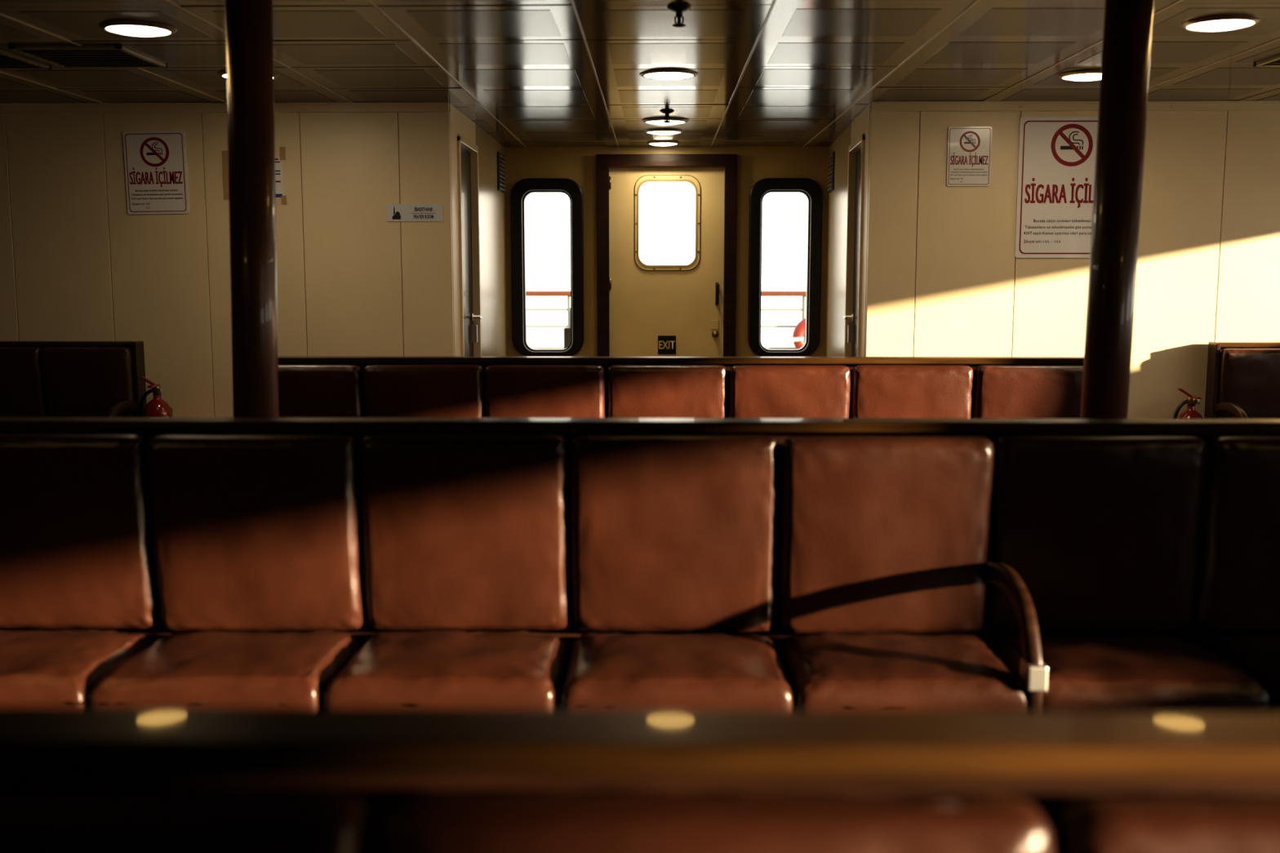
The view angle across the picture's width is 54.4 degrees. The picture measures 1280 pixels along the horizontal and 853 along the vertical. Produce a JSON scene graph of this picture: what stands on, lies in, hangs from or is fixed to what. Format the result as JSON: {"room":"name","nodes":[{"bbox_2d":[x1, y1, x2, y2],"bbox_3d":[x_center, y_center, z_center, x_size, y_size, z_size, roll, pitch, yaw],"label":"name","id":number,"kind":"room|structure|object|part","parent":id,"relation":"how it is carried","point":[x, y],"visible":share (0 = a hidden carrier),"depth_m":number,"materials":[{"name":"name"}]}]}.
{"room":"ship interior","nodes":[
{"label":"ship interior","id":0,"kind":"room"},
{"bbox_2d":[0,102,454,417],"bbox_3d":[-2.977,-0.693,7.040,3.851,2.210,0.060,0,7,1],"label":"wall","id":1,"kind":"structure","parent":0,"point":[75,265],"depth_m":6.96,"materials":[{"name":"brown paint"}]},
{"bbox_2d":[138,376,172,417],"bbox_3d":[-2.709,0.012,6.978,0.177,0.592,0.229,0,7,1],"label":"fire extinguisher","id":2,"kind":"object","parent":1,"relation":"attached to","point":[157,406],"visible":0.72,"depth_m":6.91,"materials":[{"name":"red metal"}]},
{"bbox_3d":[-2.729,-0.249,6.923,0.087,0.060,0.024,0,7,1],"label":"squeeze lever","id":3,"kind":"part","parent":2,"relation":"part of","materials":[{"name":"red metal"}]},
{"bbox_3d":[-2.693,-0.224,6.893,0.024,0.012,0.120,0,7,1],"label":"carry handle","id":4,"kind":"part","parent":2,"relation":"part of","materials":[{"name":"red metal"}]},
{"bbox_2d":[122,130,189,214],"bbox_3d":[-2.687,-1.409,6.909,0.355,0.461,0.009,-1,7,1],"label":"no smoking sign","id":5,"kind":"object","parent":1,"relation":"attached to","point":[155,162],"visible":1,"depth_m":6.91,"materials":[{"name":"white plastic"}]},
{"bbox_2d":[0,102,448,112],"bbox_3d":[-2.978,-1.757,6.860,3.855,0.050,0.030,0,7,1],"label":"trim","id":6,"kind":"structure","parent":1,"relation":"attached to","point":[299,107],"depth_m":6.84,"materials":[{"name":"beige"}]},
{"bbox_2d":[222,146,286,204],"bbox_3d":[-2.139,-1.393,6.906,0.354,0.312,0.004,0,7,1],"label":"poster","id":7,"kind":"object","parent":1,"relation":"attached to","point":[279,180],"visible":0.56,"depth_m":6.90,"materials":[{"name":"white paper"}]},
{"bbox_2d":[386,204,443,221],"bbox_3d":[-1.252,-1.188,6.920,0.314,0.095,0.005,0,7,1],"label":"room sign","id":8,"kind":"object","parent":1,"relation":"attached to","point":[395,212],"visible":1,"depth_m":6.92,"materials":[{"name":"silver metal"}]},
{"bbox_2d":[475,124,506,355],"bbox_3d":[-1.066,-0.905,8.721,0.080,2.210,1.500,0,7,1],"label":"wall","id":9,"kind":"structure","parent":0,"point":[491,201],"depth_m":8.63,"materials":[{"name":"beige paint"}]},
{"bbox_2d":[449,103,475,355],"bbox_3d":[-1.083,-0.750,7.496,0.080,2.210,0.969,0,7,1],"label":"trim","id":10,"kind":"structure","parent":9,"relation":"attached to","point":[460,123],"depth_m":7.09,"materials":[{"name":"beige paint"}]},
{"bbox_2d":[460,146,473,355],"bbox_3d":[-1.091,-0.680,7.620,0.040,2.020,0.680,0,7,1],"label":"door leaf","id":11,"kind":"structure","parent":9,"relation":"in","point":[465,155],"depth_m":7.71,"materials":[{"name":"brown metal"}]},
{"bbox_2d":[471,324,477,342],"bbox_3d":[-1.051,-0.590,7.903,0.034,0.110,0.030,0,7,1],"label":"lock plate","id":12,"kind":"object","parent":11,"relation":"attached to","point":[473,327],"visible":1,"depth_m":7.89,"materials":[{"name":"silver metal"}]},
{"bbox_2d":[471,313,479,320],"bbox_3d":[-1.038,-0.694,7.890,0.055,0.048,0.048,0,7,1],"label":"rose","id":13,"kind":"object","parent":11,"relation":"attached to","point":[473,316],"visible":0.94,"depth_m":7.88,"materials":[{"name":"silver metal"}]},
{"bbox_2d":[457,133,481,355],"bbox_3d":[-1.074,-0.696,7.626,0.095,2.070,0.755,0,7,1],"label":"frame","id":14,"kind":"object","parent":9,"relation":"attached to","point":[463,142],"visible":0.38,"depth_m":7.86,"materials":[{"name":"beige metal"}]},
{"bbox_2d":[479,215,481,227],"bbox_3d":[-1.033,-1.324,8.042,0.003,0.076,0.140,0,7,1],"label":"notice","id":15,"kind":"object","parent":9,"relation":"attached to","point":[480,216],"visible":0.57,"depth_m":8.05,"materials":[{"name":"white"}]},
{"bbox_2d":[497,151,505,193],"bbox_3d":[-1.011,-1.851,9.079,0.018,0.272,0.350,0,7,1],"label":"air vent","id":16,"kind":"object","parent":9,"relation":"in","point":[500,158],"visible":1,"depth_m":9.02,"materials":[{"name":"black metal"}]},
{"bbox_2d":[0,0,1279,147],"bbox_3d":[0.098,-1.341,3.055,10.346,0.084,12.800,0,7,1],"label":"ceiling","id":17,"kind":"structure","parent":0,"point":[527,73],"depth_m":5.38,"materials":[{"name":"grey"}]},
{"bbox_2d":[0,49,51,69],"bbox_3d":[-2.945,-1.588,5.369,0.560,0.016,0.530,0,7,1],"label":"ceiling vent","id":18,"kind":"object","parent":17,"relation":"in","point":[8,60],"depth_m":5.48,"materials":[{"name":"black metal"}]},
{"bbox_2d":[8,44,167,67],"bbox_3d":[-2.356,-1.585,5.346,0.460,0.016,0.500,0,7,1],"label":"ceiling vent","id":19,"kind":"object","parent":17,"relation":"in","point":[72,55],"depth_m":5.29,"materials":[{"name":"black metal"}]},
{"bbox_2d":[98,20,177,37],"bbox_3d":[-1.902,-1.503,4.719,0.281,0.028,0.281,0,7,1],"label":"recessed light","id":20,"kind":"object","parent":17,"relation":"in","point":[126,28],"depth_m":4.66,"materials":[{"name":"white plastic"}]},
{"bbox_2d":[217,70,278,79],"bbox_3d":[-1.842,-1.646,5.852,0.281,0.028,0.281,0,7,1],"label":"recessed light","id":21,"kind":"object","parent":17,"relation":"in","point":[223,73],"depth_m":5.80,"materials":[{"name":"white plastic"}]},
{"bbox_2d":[646,140,679,146],"bbox_3d":[0.168,-2.045,9.000,0.244,0.026,0.244,0,7,1],"label":"recessed light","id":22,"kind":"object","parent":17,"relation":"in","point":[659,143],"depth_m":8.93,"materials":[{"name":"white plastic"}]},
{"bbox_2d":[644,128,684,134],"bbox_3d":[0.157,-1.946,8.223,0.268,0.028,0.268,0,7,1],"label":"recessed light","id":23,"kind":"object","parent":17,"relation":"in","point":[657,131],"depth_m":8.15,"materials":[{"name":"white plastic"}]},
{"bbox_2d":[641,117,688,124],"bbox_3d":[0.156,-1.874,7.653,0.293,0.028,0.293,0,7,1],"label":"recessed light","id":24,"kind":"object","parent":17,"relation":"in","point":[655,121],"depth_m":7.58,"materials":[{"name":"white plastic"}]},
{"bbox_2d":[659,109,674,123],"bbox_3d":[0.156,-1.792,7.185,0.084,0.074,0.084,0,7,1],"label":"sprinkler head","id":25,"kind":"object","parent":17,"relation":"attached to","point":[667,112],"visible":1,"depth_m":7.17},
{"bbox_2d":[639,68,698,79],"bbox_3d":[0.135,-1.647,5.842,0.281,0.024,0.281,0,7,1],"label":"recessed light","id":26,"kind":"object","parent":17,"relation":"in","point":[666,73],"depth_m":5.78,"materials":[{"name":"white plastic"}]},
{"bbox_2d":[666,4,691,27],"bbox_3d":[0.137,-1.433,4.345,0.084,0.074,0.084,0,7,1],"label":"sprinkler head","id":27,"kind":"object","parent":17,"relation":"attached to","point":[678,9],"visible":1,"depth_m":4.33},
{"bbox_2d":[1057,69,1101,80],"bbox_3d":[2.106,-1.646,5.848,0.281,0.028,0.281,0,7,1],"label":"recessed light","id":28,"kind":"object","parent":17,"relation":"in","point":[1085,74],"depth_m":5.79,"materials":[{"name":"white plastic"}]},
{"bbox_2d":[1179,14,1262,31],"bbox_3d":[2.150,-1.490,4.613,0.281,0.028,0.281,0,7,1],"label":"recessed light","id":29,"kind":"object","parent":17,"relation":"in","point":[1223,22],"depth_m":4.56,"materials":[{"name":"white plastic"}]},
{"bbox_2d":[1253,54,1279,66],"bbox_3d":[3.004,-1.580,5.304,0.540,0.016,0.500,0,7,1],"label":"ceiling vent","id":30,"kind":"object","parent":17,"relation":"in","point":[1273,61],"depth_m":5.46,"materials":[{"name":"beige metal"}]},
{"bbox_2d":[504,146,829,356],"bbox_3d":[0.199,-1.017,9.486,2.590,2.240,0.080,0,7,1],"label":"wall","id":31,"kind":"structure","parent":0,"point":[754,163],"depth_m":9.35,"materials":[{"name":"paint"}]},
{"bbox_2d":[510,177,583,356],"bbox_3d":[-0.700,-1.196,9.412,0.547,1.338,0.045,0,7,1],"label":"window","id":32,"kind":"structure","parent":31,"relation":"in","point":[522,187],"depth_m":9.38,"materials":[{"name":"black rubber"}]},
{"bbox_2d":[522,190,572,351],"bbox_3d":[-0.699,-1.180,9.475,0.379,1.219,0.075,0,7,1],"label":"seal","id":33,"kind":"object","parent":31,"relation":"attached to","point":[527,193],"visible":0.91,"depth_m":9.45,"materials":[{"name":"black rubber"}]},
{"bbox_2d":[608,176,611,188],"bbox_3d":[-0.226,-1.830,9.340,0.018,0.090,0.018,0,7,1],"label":"hinge","id":34,"kind":"object","parent":31,"relation":"attached to","point":[610,177],"visible":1,"depth_m":9.33,"materials":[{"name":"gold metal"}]},
{"bbox_2d":[608,277,611,288],"bbox_3d":[-0.226,-1.086,9.434,0.018,0.090,0.018,0,7,1],"label":"hinge","id":35,"kind":"object","parent":31,"relation":"attached to","point":[610,278],"visible":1,"depth_m":9.43,"materials":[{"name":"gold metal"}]},
{"bbox_2d":[608,167,724,356],"bbox_3d":[0.201,-0.953,9.470,0.882,2.017,0.057,0,7,1],"label":"door leaf","id":36,"kind":"structure","parent":31,"relation":"in","point":[645,305],"depth_m":9.44,"materials":[{"name":"paint"}]},
{"bbox_2d":[657,335,675,354],"bbox_3d":[0.205,-0.622,9.490,0.137,0.141,0.008,0,7,1],"label":"exit sign","id":37,"kind":"object","parent":36,"relation":"attached to","point":[666,344],"visible":1,"depth_m":9.49,"materials":[{"name":"black plastic"}]},
{"bbox_2d":[636,179,697,266],"bbox_3d":[0.205,-1.532,9.392,0.455,0.652,0.056,0,7,1],"label":"porthole gasket","id":38,"kind":"object","parent":36,"relation":"attached to","point":[692,183],"visible":1,"depth_m":9.37,"materials":[{"name":"rubber"}]},
{"bbox_2d":[635,176,699,270],"bbox_3d":[0.206,-1.531,9.367,0.484,0.697,0.016,0,7,1],"label":"bolts","id":39,"kind":"object","parent":36,"relation":"attached to","point":[636,194],"visible":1,"depth_m":9.36,"materials":[{"name":"gold metal"}]},
{"bbox_3d":[0.207,-1.532,9.374,0.492,0.705,0.012,0,7,1],"label":"porthole bezel","id":40,"kind":"part","parent":36,"relation":"part of","materials":[{"name":"metal"}]},
{"bbox_2d":[634,174,701,271],"bbox_3d":[0.207,-1.532,9.379,0.502,0.715,0.003,0,7,1],"label":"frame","id":41,"kind":"object","parent":36,"relation":"attached to","point":[646,175],"visible":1,"depth_m":9.38,"materials":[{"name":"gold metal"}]},
{"bbox_2d":[711,320,718,329],"bbox_3d":[0.568,-0.774,9.468,0.056,0.070,0.006,0,7,1],"label":"latch plate","id":42,"kind":"object","parent":36,"relation":"attached to","point":[714,323],"visible":1,"depth_m":9.46,"materials":[{"name":"paint"}]},
{"bbox_2d":[711,282,719,337],"bbox_3d":[0.573,-0.883,9.425,0.052,0.419,0.063,0,7,1],"label":"door handle","id":43,"kind":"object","parent":36,"relation":"attached to","point":[715,334],"depth_m":9.39,"materials":[{"name":"black metal"}]},
{"bbox_3d":[0.573,-0.701,9.452,0.052,0.052,0.055,0,7,1],"label":"lock knob","id":44,"kind":"part","parent":43,"relation":"part of","materials":[{"name":"gold metal"}]},
{"bbox_3d":[0.583,-1.003,9.410,0.026,0.176,0.063,0,7,1],"label":"pull handle","id":45,"kind":"part","parent":43,"relation":"part of","materials":[{"name":"black metal"}]},
{"bbox_2d":[596,154,737,356],"bbox_3d":[0.201,-0.964,9.427,1.048,2.150,0.090,0,7,1],"label":"frame","id":46,"kind":"object","parent":31,"relation":"attached to","point":[604,162],"visible":0.58,"depth_m":9.31,"materials":[{"name":"brown wood"}]},
{"bbox_2d":[759,190,810,351],"bbox_3d":[1.094,-1.177,9.451,0.379,1.219,0.075,0,7,1],"label":"seal","id":47,"kind":"object","parent":31,"relation":"attached to","point":[805,193],"visible":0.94,"depth_m":9.42,"materials":[{"name":"black rubber"}]},
{"bbox_2d":[747,177,822,356],"bbox_3d":[1.093,-1.193,9.388,0.547,1.338,0.045,0,7,1],"label":"window","id":48,"kind":"structure","parent":31,"relation":"in","point":[811,187],"depth_m":9.36,"materials":[{"name":"black rubber"}]},
{"bbox_2d":[825,123,851,356],"bbox_3d":[1.409,-0.901,8.687,0.080,2.210,1.505,0,7,3],"label":"wall","id":49,"kind":"structure","parent":0,"point":[837,197],"depth_m":8.61,"materials":[{"name":"beige paint"}]},
{"bbox_2d":[827,151,835,192],"bbox_3d":[1.388,-1.847,9.047,0.018,0.272,0.351,0,7,3],"label":"air vent","id":50,"kind":"object","parent":49,"relation":"in","point":[831,157],"visible":1,"depth_m":8.97,"materials":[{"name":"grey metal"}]},
{"bbox_2d":[844,133,865,356],"bbox_3d":[1.337,-0.692,7.593,0.095,2.070,0.760,0,7,3],"label":"frame","id":51,"kind":"object","parent":49,"relation":"attached to","point":[859,143],"visible":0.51,"depth_m":7.83,"materials":[{"name":"beige metal"}]},
{"bbox_2d":[851,148,861,356],"bbox_3d":[1.354,-0.676,7.587,0.040,2.020,0.682,0,7,3],"label":"door leaf","id":52,"kind":"structure","parent":49,"relation":"in","point":[858,162],"depth_m":7.72,"materials":[{"name":"brown metal"}]},
{"bbox_2d":[844,313,853,320],"bbox_3d":[1.320,-0.690,7.858,0.055,0.048,0.048,0,7,1],"label":"rose","id":53,"kind":"object","parent":52,"relation":"attached to","point":[851,317],"visible":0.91,"depth_m":7.85,"materials":[{"name":"silver metal"}]},
{"bbox_2d":[847,324,853,342],"bbox_3d":[1.333,-0.586,7.871,0.035,0.110,0.030,0,7,1],"label":"lock plate","id":54,"kind":"object","parent":52,"relation":"attached to","point":[851,327],"visible":1,"depth_m":7.86,"materials":[{"name":"silver metal"}]},
{"bbox_2d":[850,102,871,356],"bbox_3d":[1.337,-0.746,7.463,0.080,2.210,0.974,0,7,3],"label":"trim","id":55,"kind":"structure","parent":49,"relation":"attached to","point":[860,125],"depth_m":7.08,"materials":[{"name":"beige paint"}]},
{"bbox_2d":[864,106,1279,418],"bbox_3d":[3.181,-0.682,6.957,3.824,2.210,0.060,0,7,1],"label":"wall","id":56,"kind":"structure","parent":0,"point":[945,277],"depth_m":6.90,"materials":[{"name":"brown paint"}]},
{"bbox_2d":[946,126,992,186],"bbox_3d":[1.809,-1.484,6.839,0.240,0.321,0.009,0,7,1],"label":"no smoking sign","id":57,"kind":"object","parent":56,"relation":"attached to","point":[969,152],"visible":1,"depth_m":6.83,"materials":[{"name":"white"}]},
{"bbox_2d":[1014,116,1097,257],"bbox_3d":[2.373,-1.315,6.852,0.587,0.765,0.010,0,7,1],"label":"no smoking sign","id":58,"kind":"object","parent":56,"relation":"attached to","point":[1056,160],"visible":0.85,"depth_m":6.85,"materials":[{"name":"white plastic"}]},
{"bbox_2d":[871,100,1279,111],"bbox_3d":[3.180,-1.746,6.777,3.828,0.050,0.030,0,7,1],"label":"trim","id":59,"kind":"structure","parent":56,"relation":"attached to","point":[1202,105],"depth_m":6.78,"materials":[{"name":"beige"}]},
{"bbox_2d":[1173,387,1203,418],"bbox_3d":[3.026,0.076,6.908,0.177,0.592,0.229,0,7,1],"label":"fire extinguisher","id":60,"kind":"object","parent":56,"relation":"attached to","point":[1190,413],"visible":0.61,"depth_m":6.85,"materials":[{"name":"red metal"}]},
{"bbox_3d":[3.005,-0.185,6.853,0.087,0.060,0.024,0,7,1],"label":"squeeze lever","id":61,"kind":"part","parent":60,"relation":"part of","materials":[{"name":"red metal"}]},
{"bbox_3d":[3.041,-0.161,6.823,0.024,0.012,0.120,0,7,1],"label":"carry handle","id":62,"kind":"part","parent":60,"relation":"part of","materials":[{"name":"red metal"}]},
{"bbox_3d":[0.043,0.945,3.294,10.200,0.100,12.900,0,7,1],"label":"floor","id":63,"kind":"structure","parent":0,"visible":0},
{"bbox_2d":[0,341,146,417],"bbox_3d":[-3.815,-0.004,6.813,2.048,0.900,0.522,0,7,1],"label":"upholstered bench","id":64,"kind":"object","parent":63,"relation":"on","point":[38,379],"visible":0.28,"depth_m":6.89,"materials":[{"name":"brown leather"}]},
{"bbox_3d":[-3.812,-0.465,6.977,2.040,0.027,0.081,0,7,1],"label":"rail","id":65,"kind":"part","parent":64,"relation":"part of","materials":[{"name":"brown wood"}]},
{"bbox_3d":[-2.816,0.028,6.755,0.032,0.328,0.414,0,7,1],"label":"armrest","id":66,"kind":"part","parent":64,"relation":"part of","materials":[{"name":"brown wood"}]},
{"bbox_2d":[0,417,1279,713],"bbox_3d":[0.084,0.449,3.078,4.566,0.938,0.960,0,7,1],"label":"upholstered bench","id":67,"kind":"object","parent":63,"relation":"on","point":[734,564],"visible":0.95,"depth_m":2.93,"materials":[{"name":"brown leather"}]},
{"bbox_3d":[0.084,-0.003,3.022,4.558,0.027,0.081,0,7,1],"label":"rail","id":68,"kind":"part","parent":67,"relation":"part of","materials":[{"name":"brown wood"}]},
{"bbox_3d":[0.833,0.489,2.803,0.032,0.328,0.414,0,7,1],"label":"armrest","id":69,"kind":"part","parent":67,"relation":"part of","materials":[{"name":"brown wood"}]},
{"bbox_2d":[0,706,1279,852],"bbox_3d":[0.056,0.704,1.056,4.566,0.938,0.953,0,7,1],"label":"upholstered bench","id":70,"kind":"object","parent":63,"relation":"on","point":[73,780],"visible":1,"depth_m":0.96,"materials":[{"name":"brown leather"}]},
{"bbox_3d":[0.056,0.706,1.056,4.566,0.934,0.940,0,7,1],"label":"wood frame","id":71,"kind":"part","parent":70,"relation":"part of","materials":[{"name":"brown wood"}]},
{"bbox_3d":[0.056,0.253,0.996,4.558,0.027,0.081,0,7,1],"label":"rail","id":72,"kind":"part","parent":70,"relation":"part of","materials":[{"name":"brown wood"}]},
{"bbox_2d":[278,355,1084,418],"bbox_3d":[0.113,0.175,5.242,3.562,0.938,0.953,0,7,1],"label":"upholstered bench","id":73,"kind":"object","parent":63,"relation":"on","point":[309,386],"visible":0.27,"depth_m":5.08,"materials":[{"name":"brown leather"}]},
{"bbox_3d":[0.113,-0.276,5.183,3.554,0.027,0.081,0,7,1],"label":"rail","id":74,"kind":"part","parent":73,"relation":"part of","materials":[{"name":"brown wood"}]},
{"bbox_2d":[1204,342,1279,418],"bbox_3d":[3.927,0.009,6.708,1.548,0.900,0.522,0,7,1],"label":"upholstered bench","id":75,"kind":"object","parent":63,"relation":"on","point":[1243,378],"visible":0.38,"depth_m":6.80,"materials":[{"name":"brown leather"}]},
{"bbox_3d":[3.176,0.038,6.674,0.032,0.328,0.414,0,7,1],"label":"armrest","id":76,"kind":"part","parent":75,"relation":"part of","materials":[{"name":"brown wood"}]},
{"bbox_3d":[3.930,-0.451,6.872,1.540,0.027,0.081,0,7,1],"label":"rail","id":77,"kind":"part","parent":75,"relation":"part of","materials":[{"name":"brown wood"}]},
{"bbox_3d":[-1.187,0.808,3.898,0.200,0.020,0.200,0,7,1],"label":"flange","id":78,"kind":"object","parent":63,"relation":"on","visible":0},
{"bbox_2d":[225,0,279,417],"bbox_3d":[-1.164,-0.279,3.761,0.180,2.210,0.133,0,7,1],"label":"pillar","id":79,"kind":"structure","parent":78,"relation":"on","point":[249,37],"depth_m":3.66,"materials":[{"name":"metal"}]},
{"bbox_3d":[1.387,0.812,3.864,0.200,0.020,0.200,0,7,1],"label":"flange","id":80,"kind":"object","parent":63,"relation":"on","visible":0},
{"bbox_2d":[1080,0,1154,418],"bbox_3d":[1.403,-0.274,3.726,0.166,2.210,0.133,0,7,1],"label":"pillar","id":81,"kind":"structure","parent":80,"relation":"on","point":[1127,24],"depth_m":3.63,"materials":[{"name":"metal"}]},
{"label":"outside","id":82,"kind":"structure","parent":0,"visible":0},
{"bbox_2d":[525,284,805,346],"bbox_3d":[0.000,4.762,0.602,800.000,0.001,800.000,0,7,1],"label":"sea","id":83,"kind":"structure","parent":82,"point":[535,336],"depth_m":125.86,"materials":[{"name":"grey liquid"}]},
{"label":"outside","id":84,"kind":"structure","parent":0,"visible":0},
{"bbox_3d":[0.148,-0.018,10.993,12.000,0.120,2.580,0,7,1],"label":"deck","id":85,"kind":"object","parent":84,"visible":0},
{"bbox_2d":[564,307,571,348],"bbox_3d":[-0.548,-0.524,10.627,0.190,0.975,0.160,0,7,1],"label":"mooring post","id":86,"kind":"object","parent":85,"relation":"on","point":[567,335],"visible":0.15,"depth_m":10.52,"materials":[{"name":"black metal"}]},
{"bbox_3d":[-0.553,-0.524,10.627,0.100,0.975,0.100,0,7,1],"label":"post","id":87,"kind":"part","parent":86,"relation":"part of","materials":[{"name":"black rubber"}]},
{"bbox_2d":[526,290,805,349],"bbox_3d":[0.099,-0.675,11.304,12.109,1.106,0.080,0,7,1],"label":"deck railing","id":88,"kind":"object","parent":85,"relation":"on","point":[529,293],"visible":0.03,"depth_m":11.23,"materials":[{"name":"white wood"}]},
{"bbox_3d":[-0.638,-0.666,11.315,0.036,1.086,0.036,0,7,1],"label":"post","id":89,"kind":"part","parent":88,"relation":"part of","materials":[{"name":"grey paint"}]},
{"bbox_2d":[792,318,805,349],"bbox_3d":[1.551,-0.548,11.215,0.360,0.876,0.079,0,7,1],"label":"lifebuoy","id":90,"kind":"object","parent":88,"relation":"attached to","point":[799,331],"visible":0.24,"depth_m":11.15,"materials":[{"name":"red plastic"}]},
{"bbox_3d":[1.482,-0.663,11.287,0.036,1.086,0.036,0,7,1],"label":"post","id":91,"kind":"part","parent":88,"relation":"part of","materials":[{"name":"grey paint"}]}
]}

